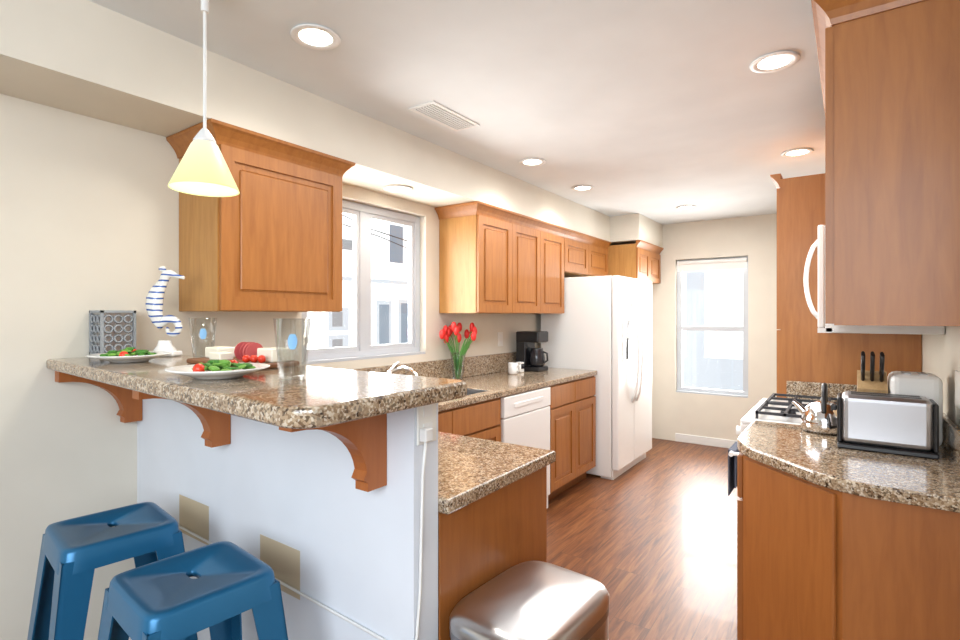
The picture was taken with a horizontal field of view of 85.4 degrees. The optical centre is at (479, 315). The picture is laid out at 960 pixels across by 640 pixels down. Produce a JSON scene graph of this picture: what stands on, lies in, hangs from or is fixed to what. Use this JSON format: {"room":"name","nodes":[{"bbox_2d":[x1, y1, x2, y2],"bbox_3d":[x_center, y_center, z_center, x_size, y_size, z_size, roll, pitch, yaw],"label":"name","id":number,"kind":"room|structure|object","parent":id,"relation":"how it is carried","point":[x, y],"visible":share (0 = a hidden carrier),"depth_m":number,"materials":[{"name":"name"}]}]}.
{"room":"kitchen","nodes":[
{"label":"kitchen","id":0,"kind":"room"},
{"bbox_2d":[0,94,540,639],"bbox_3d":[-0.999,0.180,2.799,0.140,2.400,8.690,0,0,35],"label":"wall","id":1,"kind":"structure","parent":0,"point":[88,214],"depth_m":1.96,"materials":[{"name":"beige paint"}]},
{"bbox_2d":[166,118,355,311],"bbox_3d":[-0.973,-0.389,2.388,0.372,0.737,0.714,0,0,35],"label":"upper cabinet","id":2,"kind":"object","parent":1,"relation":"attached to","point":[268,238],"visible":0.98,"depth_m":2.22,"materials":[{"name":"brown wood"}]},
{"bbox_2d":[302,200,424,363],"bbox_3d":[-0.699,-0.211,3.187,0.100,0.940,0.982,0,0,35],"label":"window","id":3,"kind":"structure","parent":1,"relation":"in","point":[362,347],"depth_m":3.21,"materials":[{"name":"grey plastic"}]},
{"bbox_2d":[437,205,518,313],"bbox_3d":[-0.008,-0.372,3.774,0.340,0.705,0.488,0,0,35],"label":"upper cabinet","id":4,"kind":"object","parent":1,"relation":"attached to","point":[494,259],"depth_m":3.60,"materials":[{"name":"brown wood"}]},
{"bbox_2d":[498,332,502,345],"bbox_3d":[0.170,0.193,4.315,0.008,0.115,0.075,0,0,35],"label":"electrical outlet plate","id":5,"kind":"object","parent":1,"relation":"attached to","point":[500,338],"visible":1,"depth_m":4.31,"materials":[{"name":"white plastic"}]},
{"bbox_2d":[519,217,546,313],"bbox_3d":[0.225,-0.372,4.102,0.340,0.705,0.541,0,0,35],"label":"upper cabinet","id":6,"kind":"object","parent":1,"relation":"attached to","point":[532,235],"depth_m":4.07,"materials":[{"name":"brown wood"}]},
{"bbox_2d":[547,225,566,313],"bbox_3d":[0.457,-0.372,4.429,0.340,0.705,0.487,0,0,35],"label":"upper cabinet","id":7,"kind":"object","parent":1,"relation":"attached to","point":[555,240],"depth_m":4.39,"materials":[{"name":"brown wood"}]},
{"bbox_2d":[563,229,610,277],"bbox_3d":[0.905,-0.574,5.032,0.372,0.367,1.010,0,0,35],"label":"upper cabinet","id":8,"kind":"object","parent":1,"relation":"attached to","point":[585,255],"visible":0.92,"depth_m":4.89,"materials":[{"name":"brown wood"}]},
{"bbox_2d":[607,240,663,283],"bbox_3d":[1.550,-0.558,5.680,0.672,0.397,0.780,0,0,35],"label":"upper cabinet","id":9,"kind":"object","parent":1,"relation":"attached to","point":[639,259],"visible":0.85,"depth_m":5.32,"materials":[{"name":"brown wood"}]},
{"bbox_2d":[137,398,437,639],"bbox_3d":[-0.752,0.787,1.715,1.520,1.185,0.091,0,0,35],"label":"wall","id":10,"kind":"structure","parent":0,"point":[297,510],"depth_m":1.46,"materials":[{"name":"white paint"}]},
{"bbox_2d":[46,355,466,491],"bbox_3d":[-0.817,0.287,1.525,1.627,0.264,0.486,0,0,35],"label":"countertop","id":11,"kind":"structure","parent":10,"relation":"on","point":[349,409],"depth_m":1.21,"materials":[{"name":"stone"}]},
{"bbox_2d":[89,310,135,354],"bbox_3d":[-1.405,0.067,1.990,0.116,0.175,0.116,0,0,35],"label":"candle lantern","id":12,"kind":"object","parent":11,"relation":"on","point":[109,330],"visible":0.96,"depth_m":1.95,"materials":[{"name":"grey metal"}]},
{"bbox_2d":[86,347,169,362],"bbox_3d":[-1.185,0.130,1.760,0.240,0.049,0.240,0,0,35],"label":"salad plate","id":13,"kind":"object","parent":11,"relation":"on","point":[129,355],"visible":1,"depth_m":1.71,"materials":[{"name":"white ceramic"}]},
{"bbox_2d":[145,266,184,356],"bbox_3d":[-1.211,-0.019,1.999,0.126,0.346,0.108,0,0,35],"label":"seahorse figurine","id":14,"kind":"object","parent":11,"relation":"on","point":[154,303],"visible":0.96,"depth_m":1.99,"materials":[{"name":"white ceramic"}]},
{"bbox_2d":[189,318,216,357],"bbox_3d":[-0.965,0.080,1.812,0.088,0.148,0.088,0,0,35],"label":"pint glass","id":15,"kind":"object","parent":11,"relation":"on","point":[202,333],"visible":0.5,"depth_m":1.79,"materials":[{"name":"clear glass"}]},
{"bbox_2d":[164,360,269,379],"bbox_3d":[-0.658,0.132,1.312,0.240,0.045,0.240,0,0,35],"label":"salad plate","id":16,"kind":"object","parent":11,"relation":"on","point":[218,369],"visible":1,"depth_m":1.27,"materials":[{"name":"white ceramic"}]},
{"bbox_2d":[187,342,299,368],"bbox_3d":[-0.753,0.118,1.643,0.380,0.072,0.160,0,0,35],"label":"cutting board","id":17,"kind":"object","parent":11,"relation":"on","point":[247,352],"visible":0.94,"depth_m":1.59,"materials":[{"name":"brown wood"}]},
{"bbox_2d":[273,318,310,380],"bbox_3d":[-0.457,0.080,1.267,0.088,0.148,0.088,0,0,35],"label":"pint glass","id":18,"kind":"object","parent":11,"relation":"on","point":[292,343],"visible":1,"depth_m":1.24,"materials":[{"name":"clear glass"}]},
{"bbox_2d":[275,578,386,639],"bbox_3d":[-0.394,0.791,1.447,0.464,0.024,0.087,0,0,35],"label":"baseboard","id":19,"kind":"structure","parent":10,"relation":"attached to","point":[334,612],"depth_m":1.40,"materials":[{"name":"white wood"}]},
{"bbox_2d":[415,403,435,639],"bbox_3d":[-0.101,0.480,1.239,0.061,0.560,0.087,0,0,35],"label":"outlet","id":20,"kind":"object","parent":10,"relation":"attached to","point":[426,424],"depth_m":1.24,"materials":[{"name":"white plastic"}]},
{"bbox_2d":[0,0,662,247],"bbox_3d":[-0.673,-0.890,2.568,0.660,0.260,8.450,0,0,35],"label":"soffit","id":21,"kind":"structure","parent":0,"point":[89,59],"depth_m":2.05,"materials":[{"name":"beige paint"}]},
{"bbox_2d":[383,185,412,192],"bbox_3d":[-0.485,-0.755,3.091,0.176,0.009,0.176,0,0,35],"label":"recessed light","id":22,"kind":"object","parent":21,"relation":"in","point":[398,188],"visible":1,"depth_m":3.08,"materials":[{"name":"white"}]},
{"bbox_2d":[88,0,824,224],"bbox_3d":[0.933,-1.050,1.426,4.840,0.060,8.690,0,0,35],"label":"ceiling","id":23,"kind":"structure","parent":0,"point":[659,111],"depth_m":2.25,"materials":[{"name":"white paint"}]},
{"bbox_2d":[168,0,239,196],"bbox_3d":[-0.820,-0.698,1.550,0.190,0.644,0.190,0,0,35],"label":"pendant light","id":24,"kind":"object","parent":23,"relation":"hanging from","point":[202,169],"visible":1,"depth_m":1.52,"materials":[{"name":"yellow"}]},
{"bbox_2d":[290,24,340,49],"bbox_3d":[-0.599,-1.016,1.895,0.176,0.009,0.176,0,0,35],"label":"recessed light","id":25,"kind":"object","parent":23,"relation":"in","point":[315,36],"visible":1,"depth_m":1.89,"materials":[{"name":"white"}]},
{"bbox_2d":[408,101,479,131],"bbox_3d":[-0.176,-1.015,2.662,0.160,0.010,0.380,0,0,35],"label":"ceiling vent","id":26,"kind":"object","parent":23,"relation":"in","point":[436,112],"visible":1,"depth_m":2.64,"materials":[{"name":"white metal"}]},
{"bbox_2d":[519,158,545,165],"bbox_3d":[0.346,-1.016,3.432,0.176,0.009,0.176,0,0,35],"label":"recessed light","id":27,"kind":"object","parent":23,"relation":"in","point":[532,162],"visible":1,"depth_m":3.43,"materials":[{"name":"white"}]},
{"bbox_2d":[572,185,593,190],"bbox_3d":[0.816,-1.016,4.128,0.176,0.009,0.176,0,0,35],"label":"recessed light","id":28,"kind":"object","parent":23,"relation":"in","point":[582,188],"visible":0.98,"depth_m":4.12,"materials":[{"name":"white"}]},
{"bbox_2d":[676,205,695,209],"bbox_3d":[1.926,-1.016,4.861,0.176,0.009,0.176,0,0,35],"label":"recessed light","id":29,"kind":"object","parent":23,"relation":"in","point":[685,207],"visible":0.94,"depth_m":4.87,"materials":[{"name":"white"}]},
{"bbox_2d":[750,51,799,72],"bbox_3d":[1.177,-1.016,2.081,0.176,0.009,0.176,0,0,35],"label":"recessed light","id":30,"kind":"object","parent":23,"relation":"in","point":[774,61],"visible":1,"depth_m":2.08,"materials":[{"name":"white"}]},
{"bbox_2d":[781,148,813,157],"bbox_3d":[1.972,-1.016,3.234,0.176,0.009,0.176,0,0,35],"label":"recessed light","id":31,"kind":"object","parent":23,"relation":"in","point":[798,152],"visible":1,"depth_m":3.23,"materials":[{"name":"white"}]},
{"bbox_2d":[547,438,738,639],"bbox_3d":[0.933,1.410,1.426,4.840,0.060,8.690,0,0,35],"label":"floor","id":32,"kind":"structure","parent":0,"point":[649,542],"depth_m":3.18,"materials":[{"name":"brown wood"}]},
{"bbox_2d":[27,502,197,639],"bbox_3d":[-1.092,0.997,1.546,0.450,0.764,0.450,0,0,42],"label":"stool","id":33,"kind":"object","parent":32,"relation":"on","point":[75,552],"visible":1,"depth_m":1.48,"materials":[{"name":"blue painted metal"}]},
{"bbox_2d":[98,541,287,639],"bbox_3d":[-0.686,0.997,1.246,0.450,0.764,0.450,0,0,40],"label":"stool","id":34,"kind":"object","parent":32,"relation":"on","point":[168,598],"visible":1,"depth_m":1.21,"materials":[{"name":"blue painted metal"}]},
{"bbox_2d":[438,466,546,639],"bbox_3d":[-0.295,0.940,1.807,0.891,0.880,0.582,0,0,35],"label":"base cabinet","id":35,"kind":"object","parent":32,"relation":"on","point":[484,540],"visible":0.19,"depth_m":1.49,"materials":[{"name":"brown wood"}]},
{"bbox_2d":[438,392,555,513],"bbox_3d":[-0.281,0.404,1.804,0.917,0.188,0.593,0,0,35],"label":"countertop","id":36,"kind":"structure","parent":35,"relation":"on","point":[471,469],"depth_m":1.63,"materials":[{"name":"stone"}]},
{"bbox_2d":[438,384,557,507],"bbox_3d":[0.070,0.940,3.634,0.630,0.880,0.766,0,0,35],"label":"base cabinet","id":37,"kind":"object","parent":32,"relation":"on","point":[528,418],"depth_m":3.33,"materials":[{"name":"brown wood"}]},
{"bbox_2d":[350,352,596,395],"bbox_3d":[-0.173,0.404,3.291,0.630,0.188,3.142,0,0,35],"label":"countertop","id":38,"kind":"structure","parent":37,"relation":"on","point":[489,373],"depth_m":3.77,"materials":[{"name":"stone"}]},
{"bbox_2d":[385,362,417,375],"bbox_3d":[-0.451,0.372,3.146,0.266,0.174,0.134,0,0,35],"label":"faucet","id":39,"kind":"object","parent":38,"relation":"on","point":[391,370],"visible":0.44,"depth_m":3.11,"materials":[{"name":"silver metal"}]},
{"bbox_2d":[439,322,476,379],"bbox_3d":[-0.123,0.249,3.674,0.224,0.420,0.326,0,0,35],"label":"tulip vase","id":40,"kind":"object","parent":38,"relation":"on","point":[457,357],"visible":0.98,"depth_m":3.66,"materials":[{"name":"clear glass"}]},
{"bbox_2d":[467,388,486,394],"bbox_3d":[-0.335,0.562,3.026,0.418,0.196,0.788,0,0,35],"label":"sink basin","id":41,"kind":"object","parent":38,"relation":"in","point":[471,391],"depth_m":3.30,"materials":[{"name":"silver metal"}]},
{"bbox_2d":[508,362,520,374],"bbox_3d":[0.274,0.414,4.096,0.113,0.090,0.080,0,0,35],"label":"mug","id":42,"kind":"object","parent":38,"relation":"on","point":[513,368],"visible":1,"depth_m":4.07,"materials":[{"name":"white ceramic"}]},
{"bbox_2d":[517,362,523,372],"bbox_3d":[0.326,0.416,4.238,0.053,0.085,0.060,0,0,35],"label":"mug","id":43,"kind":"object","parent":38,"relation":"on","point":[521,364],"visible":0.75,"depth_m":4.21,"materials":[{"name":"white ceramic"}]},
{"bbox_2d":[516,331,547,371],"bbox_3d":[0.458,0.294,4.383,0.262,0.330,0.180,0,0,35],"label":"coffee maker","id":44,"kind":"object","parent":38,"relation":"on","point":[530,355],"visible":0.92,"depth_m":4.33,"materials":[{"name":"black plastic"}]},
{"bbox_2d":[449,561,609,639],"bbox_3d":[0.123,1.048,1.341,0.315,0.663,0.469,0,0,35],"label":"trash can","id":45,"kind":"object","parent":32,"relation":"on","point":[533,600],"visible":1,"depth_m":1.30,"materials":[{"name":"silver metal"}]},
{"bbox_2d":[558,379,581,494],"bbox_3d":[0.390,0.940,4.084,0.630,0.880,0.470,0,0,35],"label":"base cabinet","id":46,"kind":"object","parent":32,"relation":"on","point":[559,419],"depth_m":4.00,"materials":[{"name":"brown wood"}]},
{"bbox_2d":[582,376,595,479],"bbox_3d":[0.597,0.940,4.376,0.630,0.880,0.471,0,0,35],"label":"base cabinet","id":47,"kind":"object","parent":32,"relation":"on","point":[588,383],"depth_m":4.28,"materials":[{"name":"brown wood"}]},
{"bbox_2d":[541,275,651,479],"bbox_3d":[1.144,0.520,4.889,0.803,1.720,0.910,0,0,35],"label":"fridge","id":48,"kind":"object","parent":32,"relation":"on","point":[601,326],"visible":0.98,"depth_m":4.50,"materials":[{"name":"white metal"}]},
{"bbox_2d":[728,393,836,495],"bbox_3d":[1.641,0.880,2.469,0.753,1.000,0.760,0,0,35],"label":"range","id":49,"kind":"object","parent":32,"relation":"on","point":[772,408],"visible":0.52,"depth_m":2.46,"materials":[{"name":"white metal"}]},
{"bbox_2d":[770,173,921,401],"bbox_3d":[2.089,0.289,3.006,0.659,2.182,0.634,0,0,35],"label":"pantry cabinet","id":50,"kind":"object","parent":32,"relation":"on","point":[810,359],"visible":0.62,"depth_m":2.85,"materials":[{"name":"brown wood"}]},
{"bbox_2d":[737,452,959,639],"bbox_3d":[1.249,0.940,1.796,0.627,0.880,0.780,0,0,35],"label":"base cabinet","id":51,"kind":"object","parent":32,"relation":"on","point":[816,562],"visible":0.85,"depth_m":1.49,"materials":[{"name":"brown wood"}]},
{"bbox_2d":[737,413,959,512],"bbox_3d":[1.236,0.429,1.787,0.637,0.138,0.810,0,0,35],"label":"countertop","id":52,"kind":"structure","parent":51,"relation":"on","point":[814,458],"depth_m":1.61,"materials":[{"name":"stone"}]},
{"bbox_2d":[792,383,836,434],"bbox_3d":[1.359,0.362,2.080,0.196,0.194,0.164,0,0,35],"label":"kettle","id":53,"kind":"object","parent":52,"relation":"on","point":[819,417],"visible":0.81,"depth_m":2.03,"materials":[{"name":"silver metal"}]},
{"bbox_2d":[857,351,887,392],"bbox_3d":[1.479,0.295,1.962,0.090,0.327,0.195,0,0,35],"label":"knife block","id":54,"kind":"object","parent":52,"relation":"on","point":[872,380],"visible":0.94,"depth_m":1.92,"materials":[{"name":"brown wood"}]},
{"bbox_2d":[831,391,939,459],"bbox_3d":[1.392,0.366,1.805,0.290,0.186,0.160,0,0,35],"label":"toaster","id":55,"kind":"object","parent":52,"relation":"on","point":[900,424],"visible":0.98,"depth_m":1.74,"materials":[{"name":"silver metal"}]},
{"bbox_2d":[888,371,942,445],"bbox_3d":[1.579,0.333,1.891,0.145,0.252,0.195,0,0,35],"label":"toaster","id":56,"kind":"object","parent":52,"relation":"on","point":[927,385],"visible":0.42,"depth_m":1.83,"materials":[{"name":"white plastic"}]},
{"bbox_2d":[652,214,779,440],"bbox_3d":[2.687,0.180,5.449,2.800,2.400,0.140,0,0,35],"label":"wall","id":57,"kind":"structure","parent":0,"point":[753,239],"depth_m":5.50,"materials":[{"name":"beige paint"}]},
{"bbox_2d":[675,433,736,447],"bbox_3d":[2.635,1.335,5.393,1.180,0.090,0.012,0,0,35],"label":"baseboard","id":58,"kind":"structure","parent":57,"relation":"attached to","point":[707,441],"depth_m":5.55,"materials":[{"name":"white wood"}]},
{"bbox_2d":[676,256,747,397],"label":"window","id":59,"kind":"structure","parent":57,"relation":"in","point":[730,263],"depth_m":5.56,"materials":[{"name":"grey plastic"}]},
{"bbox_2d":[922,326,959,427],"bbox_3d":[2.326,0.180,2.644,0.140,2.400,4.850,0,0,35],"label":"wall","id":60,"kind":"structure","parent":0,"point":[941,357],"depth_m":1.93,"materials":[{"name":"beige paint"}]},
{"bbox_2d":[804,225,944,334],"bbox_3d":[1.766,-0.155,2.380,0.462,0.450,0.756,0,0,35],"label":"microwave","id":61,"kind":"object","parent":60,"relation":"attached to","point":[819,244],"visible":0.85,"depth_m":2.16,"materials":[{"name":"white plastic"},{"name":"dark glass"}]},
{"bbox_2d":[819,0,959,325],"bbox_3d":[1.225,-0.402,1.518,0.345,0.856,0.497,0,0,35],"label":"upper cabinet","id":62,"kind":"object","parent":60,"relation":"attached to","point":[889,70],"depth_m":1.33,"materials":[{"name":"brown wood"}]},
{"bbox_2d":[955,370,959,408],"bbox_3d":[1.556,0.240,1.689,0.006,0.120,0.115,0,0,35],"label":"outlet","id":63,"kind":"object","parent":60,"relation":"attached to","point":[957,388],"visible":0.96,"depth_m":1.64,"materials":[{"name":"white plastic"}]},
{"label":"outside","id":64,"kind":"structure","parent":0,"visible":0},
{"bbox_2d":[307,214,407,348],"bbox_3d":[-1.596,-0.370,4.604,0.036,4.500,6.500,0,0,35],"label":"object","id":65,"kind":"structure","parent":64,"point":[327,339],"depth_m":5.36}
]}

